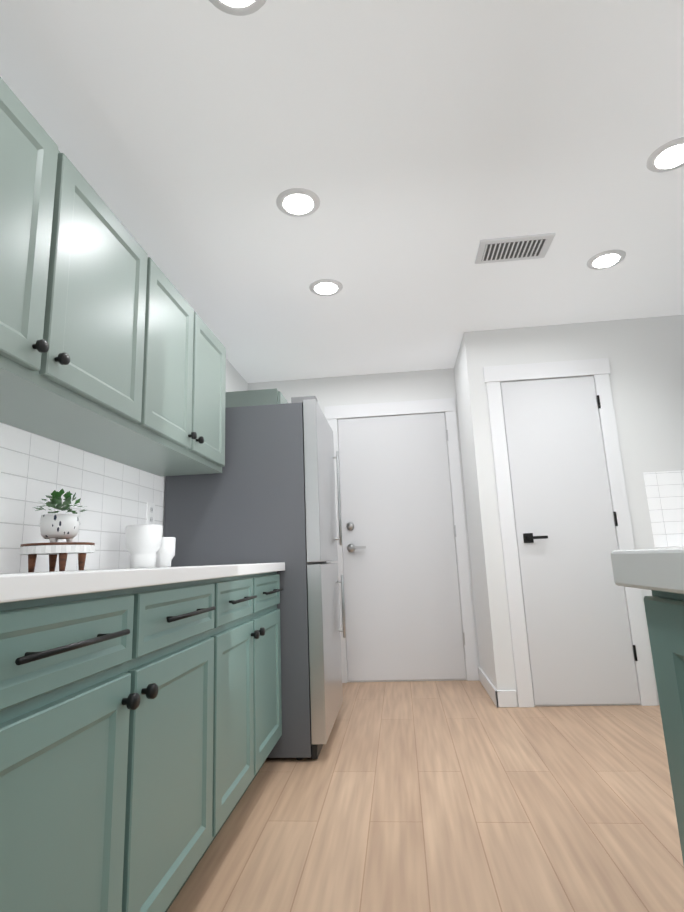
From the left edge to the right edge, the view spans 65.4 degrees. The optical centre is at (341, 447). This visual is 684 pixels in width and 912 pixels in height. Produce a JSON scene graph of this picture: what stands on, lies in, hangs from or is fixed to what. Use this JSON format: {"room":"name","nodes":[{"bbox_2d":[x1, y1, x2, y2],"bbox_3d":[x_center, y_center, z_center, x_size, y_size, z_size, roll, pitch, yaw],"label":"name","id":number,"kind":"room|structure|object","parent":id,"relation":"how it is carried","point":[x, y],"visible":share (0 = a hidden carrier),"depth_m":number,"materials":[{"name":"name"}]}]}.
{"room":"kitchen","nodes":[
{"label":"kitchen","id":0,"kind":"room"},
{"bbox_2d":[162,359,247,536],"bbox_3d":[-1.208,-0.108,0.754,0.100,2.440,7.620,-3,-12,5],"label":"wall","id":1,"kind":"structure","parent":0,"point":[235,380],"depth_m":4.16,"materials":[{"name":"white paint"}]},
{"bbox_2d":[0,77,155,440],"bbox_3d":[-0.936,-0.485,1.429,0.353,0.693,1.041,-3,-12,5],"label":"upper cabinet","id":2,"kind":"object","parent":1,"relation":"attached to","point":[112,347],"depth_m":1.49,"materials":[{"name":"green wood"}]},
{"bbox_2d":[0,422,163,573],"bbox_3d":[-1.155,-0.049,0.683,0.001,0.472,4.276,-3,-12,5],"label":"wall tile","id":3,"kind":"structure","parent":1,"relation":"attached to","point":[115,496],"depth_m":1.99,"materials":[{"name":"white tile"}]},
{"bbox_2d":[147,502,154,523],"bbox_3d":[-0.942,0.333,2.626,0.007,0.116,0.072,-3,-12,5],"label":"electrical outlet","id":4,"kind":"object","parent":3,"relation":"attached to","point":[150,512],"visible":0.96,"depth_m":2.62,"materials":[{"name":"white plastic"}]},
{"bbox_2d":[57,265,225,475],"bbox_3d":[-0.833,-0.289,2.381,0.353,0.693,0.914,-3,-12,5],"label":"upper cabinet","id":5,"kind":"object","parent":1,"relation":"attached to","point":[186,406],"depth_m":2.27,"materials":[{"name":"green wood"}]},
{"bbox_2d":[225,388,287,407],"bbox_3d":[-0.592,-0.052,4.044,0.490,0.540,0.800,-3,-12,5],"label":"upper cabinet","id":6,"kind":"object","parent":1,"relation":"attached to","point":[254,397],"depth_m":3.70,"materials":[{"name":"green wood"}]},
{"bbox_2d":[0,0,683,382],"bbox_3d":[0.501,-1.455,0.848,3.640,0.100,7.620,-3,-12,5],"label":"ceiling","id":7,"kind":"structure","parent":0,"point":[420,148],"depth_m":2.05,"materials":[{"name":"white paint"}]},
{"bbox_2d":[209,0,266,15],"bbox_3d":[-0.287,-1.245,1.423,0.194,0.012,0.194,-3,-12,5],"label":"recessed light","id":8,"kind":"object","parent":7,"relation":"in","point":[240,7],"visible":1,"depth_m":1.49,"materials":[{"name":"white"}]},
{"bbox_2d":[276,188,319,216],"bbox_3d":[-0.190,-1.060,2.319,0.194,0.012,0.194,-3,-12,5],"label":"recessed light","id":9,"kind":"object","parent":7,"relation":"in","point":[298,202],"visible":1,"depth_m":2.30,"materials":[{"name":"white plastic"}]},
{"bbox_2d":[309,279,342,295],"bbox_3d":[-0.091,-0.910,3.048,0.194,0.012,0.194,-3,-12,5],"label":"recessed light","id":10,"kind":"object","parent":7,"relation":"in","point":[325,287],"visible":1,"depth_m":3.03,"materials":[{"name":"white"}]},
{"bbox_2d":[475,233,555,263],"bbox_3d":[0.878,-1.014,2.728,0.360,0.016,0.210,-3,-12,5],"label":"ceiling vent","id":11,"kind":"object","parent":7,"relation":"in","point":[515,248],"visible":1,"depth_m":2.71,"materials":[{"name":"white metal"}]},
{"bbox_2d":[586,249,625,269],"bbox_3d":[1.426,-1.008,2.873,0.194,0.012,0.194,-3,-12,5],"label":"recessed light","id":12,"kind":"object","parent":7,"relation":"in","point":[606,259],"visible":1,"depth_m":2.85,"materials":[{"name":"white"}]},
{"bbox_2d":[646,137,683,172],"bbox_3d":[1.325,-1.162,2.125,0.194,0.012,0.194,-3,-12,5],"label":"recessed light","id":13,"kind":"object","parent":7,"relation":"in","point":[667,156],"visible":1,"depth_m":2.12,"materials":[{"name":"white plastic"}]},
{"bbox_2d":[248,368,479,681],"bbox_3d":[0.112,0.593,4.327,1.760,2.440,0.100,-3,-12,5],"label":"wall","id":14,"kind":"structure","parent":0,"point":[386,387],"depth_m":4.47,"materials":[{"name":"white paint"}]},
{"bbox_2d":[324,398,478,682],"bbox_3d":[0.432,0.691,4.208,1.081,2.174,0.024,-3,-12,5],"label":"trim","id":15,"kind":"structure","parent":14,"relation":"attached to","point":[333,414],"depth_m":4.24,"materials":[{"name":"white wood"}]},
{"bbox_2d":[338,412,465,680],"bbox_3d":[0.446,0.737,4.174,0.896,2.050,0.064,-3,-12,5],"label":"entry door","id":16,"kind":"structure","parent":14,"relation":"in","point":[403,619],"depth_m":4.18,"materials":[{"name":"white paint"},{"name":"nickel"}]},
{"bbox_2d":[167,680,683,911],"bbox_3d":[0.601,1.028,0.324,3.640,0.100,7.620,-3,-12,5],"label":"floor","id":17,"kind":"structure","parent":0,"point":[437,796],"depth_m":1.90,"materials":[{"name":"brown wood"}]},
{"bbox_2d":[0,578,223,911],"bbox_3d":[-0.750,0.761,1.151,0.616,0.870,1.040,-3,-12,5],"label":"base cabinet","id":18,"kind":"object","parent":17,"relation":"on","point":[140,731],"depth_m":1.05,"materials":[{"name":"green wood"}]},
{"bbox_2d":[220,571,283,829],"bbox_3d":[-0.645,0.962,2.123,0.616,0.870,0.956,-3,-12,5],"label":"base cabinet","id":19,"kind":"object","parent":17,"relation":"on","point":[250,637],"depth_m":2.00,"materials":[{"name":"green wood"}]},
{"bbox_2d":[0,562,284,602],"bbox_3d":[-0.825,0.182,0.599,0.640,0.040,4.276,-3,-12,5],"label":"countertop","id":20,"kind":"structure","parent":19,"relation":"on","point":[14,587],"depth_m":1.04,"materials":[{"name":"white stone"}]},
{"bbox_2d":[19,488,94,572],"bbox_3d":[-0.908,0.266,1.712,0.214,0.260,0.214,-3,-12,5],"label":"potted plant","id":21,"kind":"object","parent":20,"relation":"on","point":[54,528],"visible":1,"depth_m":1.67,"materials":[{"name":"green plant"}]},
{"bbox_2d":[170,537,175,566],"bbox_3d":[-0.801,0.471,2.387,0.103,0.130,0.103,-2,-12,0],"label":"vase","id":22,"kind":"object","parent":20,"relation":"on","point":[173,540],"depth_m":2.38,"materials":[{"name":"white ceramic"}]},
{"bbox_2d":[164,396,345,759],"bbox_3d":[-0.450,0.688,3.044,0.853,1.770,0.760,-3,-12,5],"label":"fridge","id":23,"kind":"object","parent":17,"relation":"on","point":[267,495],"visible":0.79,"depth_m":2.73,"materials":[{"name":"grey metal"}]},
{"bbox_2d":[644,590,683,863],"bbox_3d":[1.284,0.456,0.093,1.955,0.870,0.635,-3,-12,5],"label":"base cabinet","id":24,"kind":"object","parent":17,"relation":"on","point":[664,611],"visible":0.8,"depth_m":0.50,"materials":[{"name":"green wood"}]},
{"bbox_2d":[611,548,683,593],"bbox_3d":[1.323,0.138,0.797,1.972,0.040,1.936,-3,-12,5],"label":"countertop","id":25,"kind":"structure","parent":24,"relation":"on","point":[662,569],"depth_m":0.52,"materials":[{"name":"white stone"}]},
{"bbox_3d":[2.220,0.981,2.762,0.663,0.870,0.883,-3,-12,5],"label":"base cabinet","id":26,"kind":"object","parent":17,"relation":"on","visible":0},
{"bbox_2d":[655,546,683,548],"bbox_3d":[2.217,0.535,2.854,0.632,0.040,0.883,-3,-12,5],"label":"countertop","id":27,"kind":"structure","parent":26,"relation":"on","point":[669,547],"depth_m":3.13,"materials":[{"name":"white stone"}]},
{"bbox_2d":[454,315,683,706],"bbox_3d":[1.782,0.417,3.808,1.680,2.440,0.830,-3,-12,5],"label":"wall","id":28,"kind":"structure","parent":0,"point":[645,356],"depth_m":3.55,"materials":[{"name":"white paint"}]},
{"bbox_2d":[478,666,658,706],"bbox_3d":[0.640,1.623,3.624,2.819,0.095,0.744,-3,-12,5],"label":"baseboard","id":29,"kind":"structure","parent":28,"relation":"attached to","point":[503,698],"depth_m":3.23,"materials":[{"name":"white wood"}]},
{"bbox_2d":[500,376,639,704],"bbox_3d":[1.426,0.533,3.365,0.623,2.042,0.057,-3,-12,5],"label":"pantry door","id":30,"kind":"structure","parent":28,"relation":"in","point":[581,649],"depth_m":3.37,"materials":[{"name":"white wood"}]},
{"bbox_2d":[483,358,657,706],"bbox_3d":[1.420,0.485,3.395,0.824,2.164,0.024,-3,-12,5],"label":"trim","id":31,"kind":"structure","parent":28,"relation":"attached to","point":[597,369],"depth_m":3.41,"materials":[{"name":"white wood"}]},
{"bbox_2d":[643,470,683,546],"bbox_3d":[2.069,0.013,1.592,0.640,0.472,3.590,-3,-12,5],"label":"wall tile","id":32,"kind":"structure","parent":28,"relation":"attached to","point":[665,493],"depth_m":3.36,"materials":[{"name":"white tile"}]}
]}

